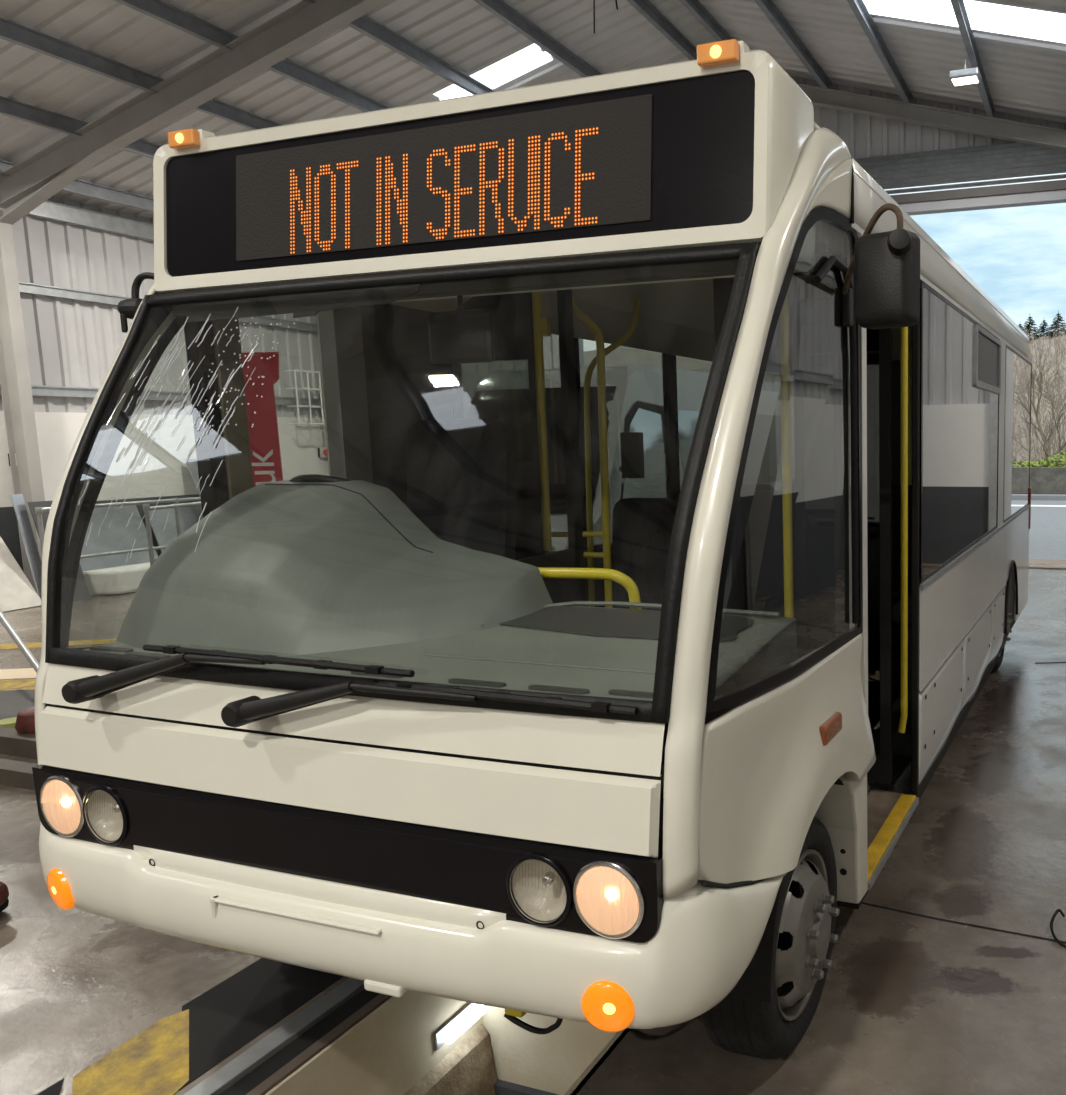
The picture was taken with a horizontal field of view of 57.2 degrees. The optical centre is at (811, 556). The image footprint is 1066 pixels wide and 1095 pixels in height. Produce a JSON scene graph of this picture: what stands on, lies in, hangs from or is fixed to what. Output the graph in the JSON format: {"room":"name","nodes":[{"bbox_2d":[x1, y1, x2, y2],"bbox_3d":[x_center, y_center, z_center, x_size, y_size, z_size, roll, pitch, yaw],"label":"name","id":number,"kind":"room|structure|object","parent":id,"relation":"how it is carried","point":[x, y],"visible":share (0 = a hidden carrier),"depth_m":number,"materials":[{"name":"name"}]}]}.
{"room":"auto repair garage","nodes":[
{"label":"auto repair garage","id":0,"kind":"room"},
{"bbox_2d":[0,196,324,417],"bbox_3d":[-12.481,-2.447,4.800,0.035,2.985,25.000,2,8,17],"label":"wall","id":1,"kind":"structure","parent":0,"point":[70,343],"depth_m":12.79,"materials":[{"name":"grey metal"}]},
{"bbox_2d":[27,200,153,240],"bbox_3d":[-12.421,-3.603,4.627,0.130,0.224,25.000,2,8,17],"label":"beam","id":2,"kind":"structure","parent":1,"relation":"attached to","point":[50,210],"depth_m":12.66,"materials":[{"name":"grey metal"}]},
{"bbox_2d":[0,385,323,405],"bbox_3d":[-12.406,-1.243,4.939,0.100,0.134,25.000,2,8,17],"label":"beam","id":3,"kind":"structure","parent":1,"relation":"attached to","point":[37,390],"depth_m":13.42,"materials":[{"name":"grey metal"}]},
{"bbox_2d":[19,281,317,331],"bbox_3d":[-12.422,-2.552,4.768,0.100,0.134,25.000,2,8,17],"label":"beam","id":4,"kind":"structure","parent":1,"relation":"attached to","point":[25,287],"depth_m":12.77,"materials":[{"name":"grey metal"}]},
{"bbox_2d":[0,411,328,571],"bbox_3d":[-12.486,0.232,5.160,0.255,2.420,25.000,2,8,17],"label":"wall","id":5,"kind":"structure","parent":0,"point":[57,432],"depth_m":13.45,"materials":[{"name":"white paint"}]},
{"bbox_2d":[284,369,323,424],"bbox_3d":[-8.794,-2.761,15.861,0.256,0.930,0.526,2,8,19],"label":"wire rack","id":6,"kind":"object","parent":5,"relation":"attached to","point":[295,370],"visible":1,"depth_m":15.79,"materials":[{"name":"white metal"}]},
{"bbox_2d":[317,447,327,457],"bbox_3d":[-8.824,-1.894,16.562,0.100,0.180,0.203,2,8,19],"label":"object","id":7,"kind":"object","parent":5,"relation":"attached to","point":[322,452],"visible":0.95,"depth_m":16.52,"materials":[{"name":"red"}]},
{"bbox_2d":[265,990,628,1094],"bbox_3d":[-2.546,2.951,-1.113,0.925,1.600,10.165,2,8,19],"label":"pit","id":8,"kind":"structure","parent":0,"point":[390,1049],"depth_m":3.36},
{"bbox_2d":[183,978,364,1094],"bbox_3d":[-2.832,2.011,-0.145,0.080,0.022,12.000,2,8,19],"label":"trim","id":9,"kind":"structure","parent":8,"relation":"attached to","point":[239,1067],"depth_m":2.98,"materials":[{"name":"grey metal"}]},
{"bbox_2d":[220,989,379,1094],"bbox_3d":[-2.749,2.022,-0.172,0.085,0.005,12.000,2,8,19],"label":"trim","id":10,"kind":"structure","parent":8,"relation":"attached to","point":[285,1055],"depth_m":2.98,"materials":[{"name":"black metal"}]},
{"bbox_2d":[246,993,391,1094],"bbox_3d":[-2.991,2.138,-1.070,0.040,0.012,10.130,2,8,19],"label":"trim","id":11,"kind":"structure","parent":8,"relation":"attached to","point":[330,1037],"depth_m":2.97,"materials":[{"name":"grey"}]},
{"bbox_2d":[404,1024,496,1094],"bbox_3d":[-1.451,2.142,3.294,0.089,0.430,0.910,2,8,19],"label":"trim","id":12,"kind":"structure","parent":8,"relation":"attached to","point":[469,1068],"depth_m":3.56,"materials":[{"name":"brown concrete"}]},
{"bbox_2d":[433,1003,485,1050],"bbox_3d":[-1.361,1.809,3.554,0.072,0.070,0.260,2,8,19],"label":"lamp","id":13,"kind":"object","parent":8,"relation":"attached to","point":[463,1019],"visible":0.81,"depth_m":3.52,"materials":[{"name":"white plastic"}]},
{"bbox_2d":[494,1079,557,1094],"bbox_3d":[-0.934,2.425,3.629,0.810,0.580,0.040,2,8,19],"label":"trim","id":14,"kind":"structure","parent":8,"relation":"attached to","point":[501,1087],"depth_m":3.67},
{"bbox_2d":[0,563,1065,1094],"bbox_3d":[-4.580,1.626,3.066,17.800,0.001,26.200,2,8,19],"label":"floor","id":15,"kind":"structure","parent":0,"point":[909,1004],"depth_m":3.47,"materials":[{"name":"concrete"}]},
{"bbox_2d":[0,881,8,911],"bbox_3d":[-3.825,1.437,3.747,0.947,0.180,0.240,-1,7,-1],"label":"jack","id":16,"kind":"object","parent":15,"relation":"on","point":[4,893],"visible":1,"depth_m":3.81,"materials":[{"name":"red metal"}]},
{"bbox_2d":[0,717,16,727],"bbox_3d":[-5.604,1.170,6.393,0.174,0.070,0.174,2,8,19],"label":"tin","id":17,"kind":"object","parent":15,"relation":"on","point":[9,722],"visible":0.37,"depth_m":6.34,"materials":[{"name":"yellow"}]},
{"bbox_2d":[0,668,36,719],"bbox_3d":[-6.770,1.094,7.344,4.042,0.004,1.793,-1,7,-6],"label":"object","id":18,"kind":"structure","parent":15,"relation":"on","point":[12,702],"depth_m":7.37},
{"bbox_2d":[0,726,37,759],"bbox_3d":[-5.417,1.192,6.012,2.300,0.120,0.140,2,8,19],"label":"support beam","id":19,"kind":"structure","parent":15,"relation":"on","point":[12,743],"depth_m":5.83,"materials":[{"name":"metal"}]},
{"bbox_2d":[15,705,34,733],"bbox_3d":[-5.071,1.054,5.992,0.238,0.150,0.238,2,8,19],"label":"pad","id":20,"kind":"object","parent":19,"relation":"on","point":[25,721],"visible":0.44,"depth_m":5.89,"materials":[{"name":"red plastic"}]},
{"bbox_2d":[0,758,37,790],"bbox_3d":[-5.346,1.255,5.602,2.300,0.100,0.120,2,8,19],"label":"support beam","id":21,"kind":"structure","parent":15,"relation":"on","point":[18,774],"depth_m":5.30,"materials":[{"name":"metal"}]},
{"bbox_2d":[0,609,38,672],"bbox_3d":[-5.968,0.788,6.999,2.133,0.668,0.050,5,9,38],"label":"bar","id":22,"kind":"object","parent":15,"relation":"on","point":[10,629],"visible":0.47,"depth_m":7.16,"materials":[{"name":"silver metal"}]},
{"bbox_2d":[0,537,40,611],"bbox_3d":[-10.036,0.184,10.943,0.751,0.940,1.024,2,8,19],"label":"sheet","id":23,"kind":"object","parent":15,"relation":"on","point":[16,591],"visible":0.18,"depth_m":11.26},
{"bbox_2d":[0,196,44,593],"bbox_3d":[-10.134,-1.966,11.675,0.321,5.038,0.161,2,8,19],"label":"column","id":24,"kind":"structure","parent":15,"relation":"on","point":[15,382],"depth_m":11.64,"materials":[{"name":"metal"}]},
{"bbox_2d":[0,0,390,224],"bbox_3d":[-6.395,-5.346,10.086,7.984,2.627,0.170,2,8,17],"label":"beam","id":25,"kind":"structure","parent":24,"relation":"on","point":[42,175],"depth_m":10.35,"materials":[{"name":"metal"}]},
{"bbox_2d":[10,494,41,598],"bbox_3d":[-9.732,-0.097,11.408,0.317,1.370,0.130,2,8,17],"label":"plank","id":26,"kind":"object","parent":15,"relation":"on","point":[18,502],"visible":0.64,"depth_m":11.39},
{"bbox_2d":[0,638,116,649],"bbox_3d":[-7.656,0.877,9.097,3.188,0.004,0.275,-2,8,-12],"label":"floor marking","id":27,"kind":"structure","parent":15,"relation":"on","point":[98,641],"depth_m":9.13,"materials":[{"name":"yellow paint"}]},
{"bbox_2d":[27,501,90,601],"bbox_3d":[-9.511,-0.070,11.571,0.399,1.270,0.373,2,8,19],"label":"sheet","id":28,"kind":"object","parent":15,"relation":"on","point":[81,593],"visible":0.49,"depth_m":11.61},
{"bbox_2d":[83,562,149,594],"bbox_3d":[-9.079,0.213,13.030,0.450,0.320,2.276,2,8,17],"label":"white packing","id":29,"kind":"object","parent":15,"relation":"on","point":[121,579],"visible":0.26,"depth_m":12.07,"materials":[{"name":"white plastic"}]},
{"bbox_2d":[35,497,200,565],"bbox_3d":[-7.920,-0.109,11.757,0.920,1.280,3.120,2,8,19],"label":"handrail","id":30,"kind":"object","parent":15,"relation":"on","point":[146,504],"visible":0.3,"depth_m":11.05,"materials":[{"name":"grey metal"}]},
{"bbox_2d":[80,505,157,570],"bbox_3d":[-9.779,-0.126,12.641,0.516,1.110,1.350,2,8,17],"label":"sheet","id":31,"kind":"object","parent":15,"relation":"on","point":[119,537],"visible":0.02,"depth_m":12.83,"materials":[{"name":"grey metal"}]},
{"bbox_2d":[149,506,202,552],"bbox_3d":[-9.396,-0.244,13.905,0.416,1.010,1.100,2,8,17],"label":"sheet","id":32,"kind":"object","parent":15,"relation":"on","point":[189,516],"visible":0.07,"depth_m":13.64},
{"bbox_2d":[37,958,343,1094],"bbox_3d":[-2.033,1.592,3.068,0.420,0.003,1.850,2,8,19],"label":"pit edge","id":33,"kind":"structure","parent":15,"relation":"on","point":[223,1019],"depth_m":3.06,"materials":[{"name":"black"}]},
{"bbox_2d":[185,459,200,496],"bbox_3d":[-9.156,-0.647,14.146,0.730,1.740,0.425,2,8,19],"label":"plank","id":34,"kind":"object","parent":15,"relation":"on","point":[192,465],"visible":0.23,"depth_m":13.99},
{"bbox_2d":[242,352,282,486],"bbox_3d":[-6.173,-0.792,10.244,0.592,2.980,0.037,-6,9,-34],"label":"banner","id":35,"kind":"object","parent":15,"relation":"on","point":[264,434],"visible":0.15,"depth_m":10.18,"materials":[{"name":"red fabric"}]},
{"bbox_2d":[316,314,330,475],"bbox_3d":[-8.660,-2.616,16.524,0.221,5.038,0.158,2,8,19],"label":"column","id":36,"kind":"structure","parent":15,"relation":"on","point":[317,314],"depth_m":16.44,"materials":[{"name":"metal"}]},
{"bbox_2d":[32,39,1031,1059],"bbox_3d":[-0.043,-0.264,5.680,2.684,2.964,7.449,2,8,19],"label":"bus","id":37,"kind":"object","parent":15,"relation":"on","point":[361,721],"visible":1,"depth_m":2.67,"materials":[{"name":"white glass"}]},
{"bbox_2d":[82,785,128,845],"bbox_3d":[-1.984,0.727,2.595,0.176,0.176,0.068,2,8,19],"label":"spot lamp","id":38,"kind":"object","parent":37,"relation":"attached to","point":[105,808],"depth_m":2.60,"materials":[{"name":"beige"}]},
{"bbox_2d":[89,646,132,651],"bbox_3d":[-2.130,0.280,2.781,0.170,0.006,0.026,2,8,19],"label":"vent","id":39,"kind":"object","parent":37,"relation":"attached to","point":[93,648],"depth_m":2.77,"materials":[{"name":"grey plastic"}]},
{"bbox_2d":[118,272,153,332],"bbox_3d":[-2.249,-0.855,3.069,0.144,0.202,0.090,2,8,19],"label":"mirror","id":40,"kind":"object","parent":37,"relation":"attached to","point":[127,308],"depth_m":3.05,"materials":[{"name":"black plastic"}]},
{"bbox_2d":[125,652,170,657],"bbox_3d":[-1.959,0.290,2.697,0.170,0.006,0.026,2,8,19],"label":"vent","id":41,"kind":"object","parent":37,"relation":"attached to","point":[145,654],"depth_m":2.69,"materials":[{"name":"grey plastic"}]},
{"bbox_2d":[172,284,421,322],"bbox_3d":[-1.633,-0.789,2.839,1.020,0.105,0.062,2,8,19],"label":"sun visor","id":42,"kind":"object","parent":37,"relation":"hanging from","point":[193,303],"depth_m":2.83,"materials":[{"name":"black plastic"}]},
{"bbox_2d":[351,671,401,677],"bbox_3d":[-1.159,0.312,2.441,0.170,0.006,0.026,2,8,19],"label":"vent","id":43,"kind":"object","parent":37,"relation":"attached to","point":[357,674],"depth_m":2.43,"materials":[{"name":"grey plastic"}]},
{"bbox_2d":[427,296,495,364],"bbox_3d":[-1.111,-0.726,2.898,0.245,0.220,0.030,2,8,19],"label":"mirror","id":44,"kind":"object","parent":37,"relation":"attached to","point":[461,336],"depth_m":2.88,"materials":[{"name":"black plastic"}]},
{"bbox_2d":[448,678,505,686],"bbox_3d":[-0.856,0.322,2.339,0.170,0.006,0.026,2,8,19],"label":"vent","id":45,"kind":"object","parent":37,"relation":"attached to","point":[453,681],"depth_m":2.33,"materials":[{"name":"grey plastic"}]},
{"bbox_2d":[504,1009,562,1034],"bbox_3d":[-0.780,1.158,2.576,0.187,0.365,0.082,2,8,19],"label":"air line","id":46,"kind":"object","parent":37,"relation":"attached to","point":[511,1015],"visible":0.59,"depth_m":2.57,"materials":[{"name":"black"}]},
{"bbox_2d":[506,853,572,926],"bbox_3d":[-0.624,0.770,2.134,0.176,0.176,0.068,2,8,19],"label":"spot lamp","id":47,"kind":"object","parent":37,"relation":"attached to","point":[539,886],"depth_m":2.14,"materials":[{"name":"beige"}]},
{"bbox_2d":[528,685,588,693],"bbox_3d":[-0.627,0.328,2.267,0.170,0.006,0.026,2,8,19],"label":"vent","id":48,"kind":"object","parent":37,"relation":"attached to","point":[534,688],"depth_m":2.26,"materials":[{"name":"grey plastic"}]},
{"bbox_2d":[499,606,753,641],"bbox_3d":[-0.631,0.201,2.838,0.939,0.029,0.272,2,8,19],"label":"tray","id":49,"kind":"object","parent":37,"relation":"on","point":[631,625],"depth_m":2.81,"materials":[{"name":"grey plastic"}]},
{"bbox_2d":[608,689,652,697],"bbox_3d":[-0.414,0.332,2.210,0.170,0.006,0.026,2,8,19],"label":"vent","id":50,"kind":"object","parent":37,"relation":"attached to","point":[612,693],"depth_m":2.21,"materials":[{"name":"grey plastic"}]},
{"bbox_2d":[604,606,660,610],"bbox_3d":[-1.129,0.384,5.531,0.430,0.120,0.480,2,8,19],"label":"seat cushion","id":51,"kind":"object","parent":37,"relation":"on","point":[623,607],"depth_m":5.59,"materials":[{"name":"fabric"}]},
{"bbox_2d":[744,587,783,611],"bbox_3d":[-0.420,0.291,6.181,0.430,0.120,0.480,2,8,19],"label":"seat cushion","id":52,"kind":"object","parent":37,"relation":"on","point":[771,599],"depth_m":6.03,"materials":[{"name":"fabric"}]},
{"bbox_2d":[793,570,796,593],"bbox_3d":[-0.146,0.183,6.979,0.430,0.120,0.480,2,8,19],"label":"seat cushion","id":53,"kind":"object","parent":37,"relation":"on","point":[794,571],"depth_m":6.72,"materials":[{"name":"fabric"}]},
{"bbox_2d":[842,203,919,329],"bbox_3d":[0.189,-0.805,2.639,0.327,0.321,0.480,2,8,19],"label":"mirror","id":54,"kind":"object","parent":37,"relation":"attached to","point":[885,294],"depth_m":2.42,"materials":[{"name":"black plastic"}]},
{"bbox_2d":[892,593,900,607],"bbox_3d":[0.338,0.315,5.925,0.430,0.120,0.480,2,8,19],"label":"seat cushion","id":55,"kind":"object","parent":37,"relation":"on","point":[896,597],"depth_m":5.92,"materials":[{"name":"fabric"}]},
{"bbox_2d":[892,594,911,623],"bbox_3d":[0.773,0.328,5.778,0.430,0.120,0.480,2,8,19],"label":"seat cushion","id":56,"kind":"object","parent":37,"relation":"on","point":[896,610],"depth_m":5.61,"materials":[{"name":"fabric"}]},
{"bbox_2d":[1029,488,1030,528],"bbox_3d":[2.110,-0.470,8.835,0.027,0.400,0.060,2,8,19],"label":"lamp","id":57,"kind":"object","parent":37,"relation":"attached to","point":[1029,488],"depth_m":8.81,"materials":[{"name":"brown"}]},
{"bbox_2d":[464,365,794,552],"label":"bus window","id":58,"kind":"structure","parent":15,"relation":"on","point":[634,393],"depth_m":8.62,"materials":[{"name":"white"}]},
{"bbox_2d":[619,432,644,477],"bbox_3d":[-1.599,-0.897,8.057,0.247,0.400,0.122,2,8,19],"label":"mirror","id":59,"kind":"object","parent":58,"relation":"attached to","point":[632,446],"depth_m":7.99,"materials":[{"name":"black plastic"}]},
{"bbox_2d":[861,662,1065,943],"bbox_3d":[2.884,1.166,5.880,3.903,0.012,6.012,2,8,19],"label":"trim","id":60,"kind":"structure","parent":15,"relation":"on","point":[864,903],"depth_m":3.69,"materials":[{"name":"black"}]},
{"bbox_2d":[1050,909,1065,947],"bbox_3d":[0.986,1.457,3.563,0.097,0.065,0.213,-3,8,-16],"label":"wire offcut","id":61,"kind":"object","parent":15,"relation":"on","point":[1057,910],"visible":1,"depth_m":3.60,"materials":[{"name":"black rubber"}]},
{"bbox_2d":[0,0,1065,219],"bbox_3d":[-4.677,-4.684,2.129,17.005,2.382,25.000,2,8,17],"label":"ceiling","id":62,"kind":"structure","parent":0,"point":[463,34],"depth_m":11.27,"materials":[{"name":"grey metal"}]},
{"bbox_2d":[0,160,153,211],"bbox_3d":[-11.914,-3.844,4.440,0.073,0.176,25.000,2,8,17],"label":"beam","id":63,"kind":"structure","parent":62,"relation":"attached to","point":[80,187],"depth_m":12.33,"materials":[{"name":"metal"}]},
{"bbox_2d":[0,96,160,158],"bbox_3d":[-10.711,-4.155,4.033,0.073,0.176,25.000,2,8,17],"label":"beam","id":64,"kind":"structure","parent":62,"relation":"attached to","point":[9,107],"depth_m":10.53,"materials":[{"name":"metal"}]},
{"bbox_2d":[0,17,281,129],"bbox_3d":[-9.528,-4.462,3.633,0.073,0.176,25.000,2,8,17],"label":"beam","id":65,"kind":"structure","parent":62,"relation":"attached to","point":[13,32],"depth_m":9.85,"materials":[{"name":"metal"}]},
{"bbox_2d":[114,0,389,111],"bbox_3d":[-8.441,-4.744,3.264,0.073,0.176,25.000,2,8,17],"label":"beam","id":66,"kind":"structure","parent":62,"relation":"attached to","point":[162,11],"depth_m":10.01,"materials":[{"name":"metal"}]},
{"bbox_2d":[302,0,494,94],"bbox_3d":[-7.334,-5.030,2.890,0.073,0.176,25.000,2,8,17],"label":"beam","id":67,"kind":"structure","parent":62,"relation":"attached to","point":[365,25],"depth_m":11.16,"materials":[{"name":"metal"}]},
{"bbox_2d":[434,44,552,99],"bbox_3d":[-4.288,-6.469,12.308,1.600,0.470,0.500,2,8,17],"label":"window","id":68,"kind":"structure","parent":62,"relation":"attached to","point":[531,57],"depth_m":12.26,"materials":[{"name":"white glass"}]},
{"bbox_2d":[474,0,600,76],"bbox_3d":[-6.161,-5.335,2.492,0.073,0.176,25.000,2,8,17],"label":"beam","id":69,"kind":"structure","parent":62,"relation":"attached to","point":[503,11],"depth_m":11.48,"materials":[{"name":"metal"}]},
{"bbox_2d":[627,0,696,59],"bbox_3d":[-4.949,-5.649,2.082,0.073,0.176,25.000,2,8,17],"label":"beam","id":70,"kind":"structure","parent":62,"relation":"attached to","point":[656,18],"depth_m":12.05,"materials":[{"name":"metal"}]},
{"bbox_2d":[593,0,617,33],"bbox_3d":[-2.140,-6.075,9.494,0.367,1.151,0.018,2,8,17],"label":"cable","id":71,"kind":"object","parent":70,"relation":"hanging from","point":[593,0],"visible":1,"depth_m":9.58,"materials":[{"name":"black rubber"}]},
{"bbox_2d":[679,0,732,40],"bbox_3d":[-4.375,-5.633,1.909,0.073,0.176,25.000,2,8,17],"label":"beam","id":72,"kind":"structure","parent":62,"relation":"attached to","point":[694,7],"depth_m":11.85,"materials":[{"name":"metal"}]},
{"bbox_2d":[754,0,832,88],"bbox_3d":[-3.318,-5.305,1.632,0.073,0.176,25.000,2,8,17],"label":"beam","id":73,"kind":"structure","parent":62,"relation":"attached to","point":[768,7],"depth_m":11.80,"materials":[{"name":"metal"}]},
{"bbox_2d":[847,0,912,102],"bbox_3d":[-2.165,-4.948,1.330,0.073,0.176,25.000,2,8,17],"label":"beam","id":74,"kind":"structure","parent":62,"relation":"attached to","point":[858,7],"depth_m":11.23,"materials":[{"name":"metal"}]},
{"bbox_2d":[863,0,1065,42],"bbox_3d":[3.081,-5.460,9.545,5.250,1.474,0.750,2,8,17],"label":"window","id":75,"kind":"structure","parent":62,"relation":"attached to","point":[996,18],"depth_m":9.95,"materials":[{"name":"white glass"}]},
{"bbox_2d":[950,0,995,116],"bbox_3d":[-1.041,-4.599,1.035,0.073,0.176,25.000,2,8,17],"label":"beam","id":76,"kind":"structure","parent":62,"relation":"attached to","point":[960,12],"depth_m":10.52,"materials":[{"name":"metal"}]},
{"bbox_2d":[949,59,980,85],"bbox_3d":[1.800,-5.684,10.669,0.340,0.246,0.260,2,8,19],"label":"lamp","id":77,"kind":"object","parent":76,"relation":"hanging from","point":[965,76],"visible":1,"depth_m":10.60,"materials":[{"name":"white metal"}]},
{"bbox_2d":[952,76,978,85],"bbox_3d":[1.801,-5.566,10.684,0.280,0.008,0.200,2,8,19],"label":"diffuser","id":78,"kind":"object","parent":77,"relation":"attached to","point":[956,80],"depth_m":10.66,"materials":[{"name":"white plastic"}]},
{"bbox_2d":[461,76,1065,404],"bbox_3d":[-1.045,-3.741,14.304,16.400,7.653,0.035,2,8,17],"label":"wall","id":79,"kind":"structure","parent":0,"point":[864,136],"depth_m":13.36,"materials":[{"name":"grey metal"}]},
{"bbox_2d":[579,142,1065,367],"bbox_3d":[0.262,-2.883,13.951,8.950,6.010,0.270,2,8,17],"label":"door","id":80,"kind":"structure","parent":79,"relation":"in","point":[1045,192],"depth_m":12.92,"materials":[{"name":"grey metal"}]},
{"bbox_2d":[1029,559,1065,568],"bbox_3d":[7.477,0.241,12.654,130.000,0.070,1.100,2,8,19],"label":"trim","id":81,"kind":"structure","parent":79,"relation":"attached to","point":[1030,560],"depth_m":14.11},
{"bbox_2d":[797,83,1065,150],"bbox_3d":[2.640,-5.918,12.647,7.957,2.381,0.170,2,8,17],"label":"beam","id":82,"kind":"structure","parent":0,"point":[1003,129],"depth_m":12.85,"materials":[{"name":"metal"}]},
{"label":"outside","id":83,"kind":"structure","parent":0,"visible":0},
{"bbox_2d":[584,335,1065,493],"bbox_3d":[35.743,-13.497,63.670,210.000,13.760,87.500,2,8,19],"label":"hill","id":84,"kind":"structure","parent":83,"point":[622,355],"depth_m":86.17,"materials":[{"name":"brown plant"}]},
{"bbox_2d":[1024,317,1041,339],"bbox_3d":[21.936,-23.050,92.171,2.673,2.954,2.689,2,8,19],"label":"conifer","id":85,"kind":"object","parent":84,"relation":"on","point":[1029,319],"visible":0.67,"depth_m":92.06,"materials":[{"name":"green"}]},
{"bbox_2d":[1024,326,1052,426],"bbox_3d":[12.307,-10.158,51.434,3.065,5.938,3.653,1,8,12],"label":"bare tree","id":86,"kind":"object","parent":84,"relation":"on","point":[1031,348],"visible":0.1,"depth_m":51.70,"materials":[{"name":"beige plant"}]},
{"bbox_2d":[1034,320,1049,337],"bbox_3d":[24.747,-24.356,97.509,2.072,2.290,2.085,2,8,19],"label":"conifer","id":87,"kind":"object","parent":84,"relation":"on","point":[1045,324],"visible":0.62,"depth_m":97.42,"materials":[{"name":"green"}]},
{"bbox_2d":[1023,318,1065,466],"bbox_3d":[20.606,-11.549,53.313,41.533,12.968,47.724,2,8,19],"label":"bare trees","id":88,"kind":"object","parent":84,"relation":"on","point":[1039,344],"visible":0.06,"depth_m":55.01,"materials":[{"name":"brown"}]},
{"bbox_2d":[1030,467,1065,492],"bbox_3d":[13.277,-2.473,29.535,130.000,0.850,0.400,2,8,19],"label":"wall","id":89,"kind":"structure","parent":84,"relation":"on","point":[1042,479],"depth_m":31.10,"materials":[{"name":"concrete"}]},
{"bbox_2d":[1030,450,1065,466],"bbox_3d":[12.020,-3.303,31.985,30.106,1.777,2.913,2,8,19],"label":"hedge","id":90,"kind":"object","parent":84,"relation":"on","point":[1063,456],"visible":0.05,"depth_m":32.46,"materials":[{"name":"green plant"}]},
{"bbox_2d":[1031,349,1065,466],"bbox_3d":[9.172,-5.373,36.161,3.476,5.525,5.068,-1,7,-2],"label":"bare tree","id":91,"kind":"object","parent":84,"relation":"on","point":[1040,383],"visible":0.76,"depth_m":36.15,"materials":[{"name":"brown plant"}]},
{"bbox_2d":[1031,352,1065,459],"bbox_3d":[10.850,-7.210,44.204,3.349,5.443,2.810,-1,7,-5],"label":"bare tree","id":92,"kind":"object","parent":84,"relation":"on","point":[1043,424],"visible":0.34,"depth_m":44.14,"materials":[{"name":"beige plant"}]},
{"bbox_2d":[1045,310,1065,336],"bbox_3d":[24.226,-22.947,90.012,2.369,2.617,2.382,2,8,19],"label":"conifer","id":93,"kind":"object","parent":84,"relation":"on","point":[1058,317],"visible":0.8,"depth_m":89.94,"materials":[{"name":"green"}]},
{"bbox_2d":[1058,333,1065,348],"bbox_3d":[16.312,-11.705,55.766,3.320,6.433,3.958,-8,10,-43],"label":"bare tree","id":94,"kind":"object","parent":84,"relation":"on","point":[1058,333],"visible":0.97,"depth_m":56.68,"materials":[{"name":"beige plant"}]},
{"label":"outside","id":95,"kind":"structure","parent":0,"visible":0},
{"bbox_2d":[1029,500,1065,559],"bbox_3d":[9.889,-0.700,19.693,130.000,0.001,13.900,2,8,19],"label":"road","id":96,"kind":"structure","parent":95,"point":[1047,533],"depth_m":18.84,"materials":[{"name":"grey asphalt"}]},
{"bbox_2d":[1031,505,1065,506],"bbox_3d":[11.353,-1.280,23.962,130.000,0.001,0.600,2,8,19],"label":"road marking","id":97,"kind":"object","parent":96,"relation":"on","point":[1031,505],"depth_m":25.52,"materials":[{"name":"white paint"}]},
{"bbox_2d":[1031,494,1065,499],"bbox_3d":[12.220,-1.670,26.489,130.000,0.170,0.600,2,8,19],"label":"kerb","id":98,"kind":"object","parent":96,"relation":"on","point":[1033,496],"depth_m":27.90,"materials":[{"name":"concrete"}]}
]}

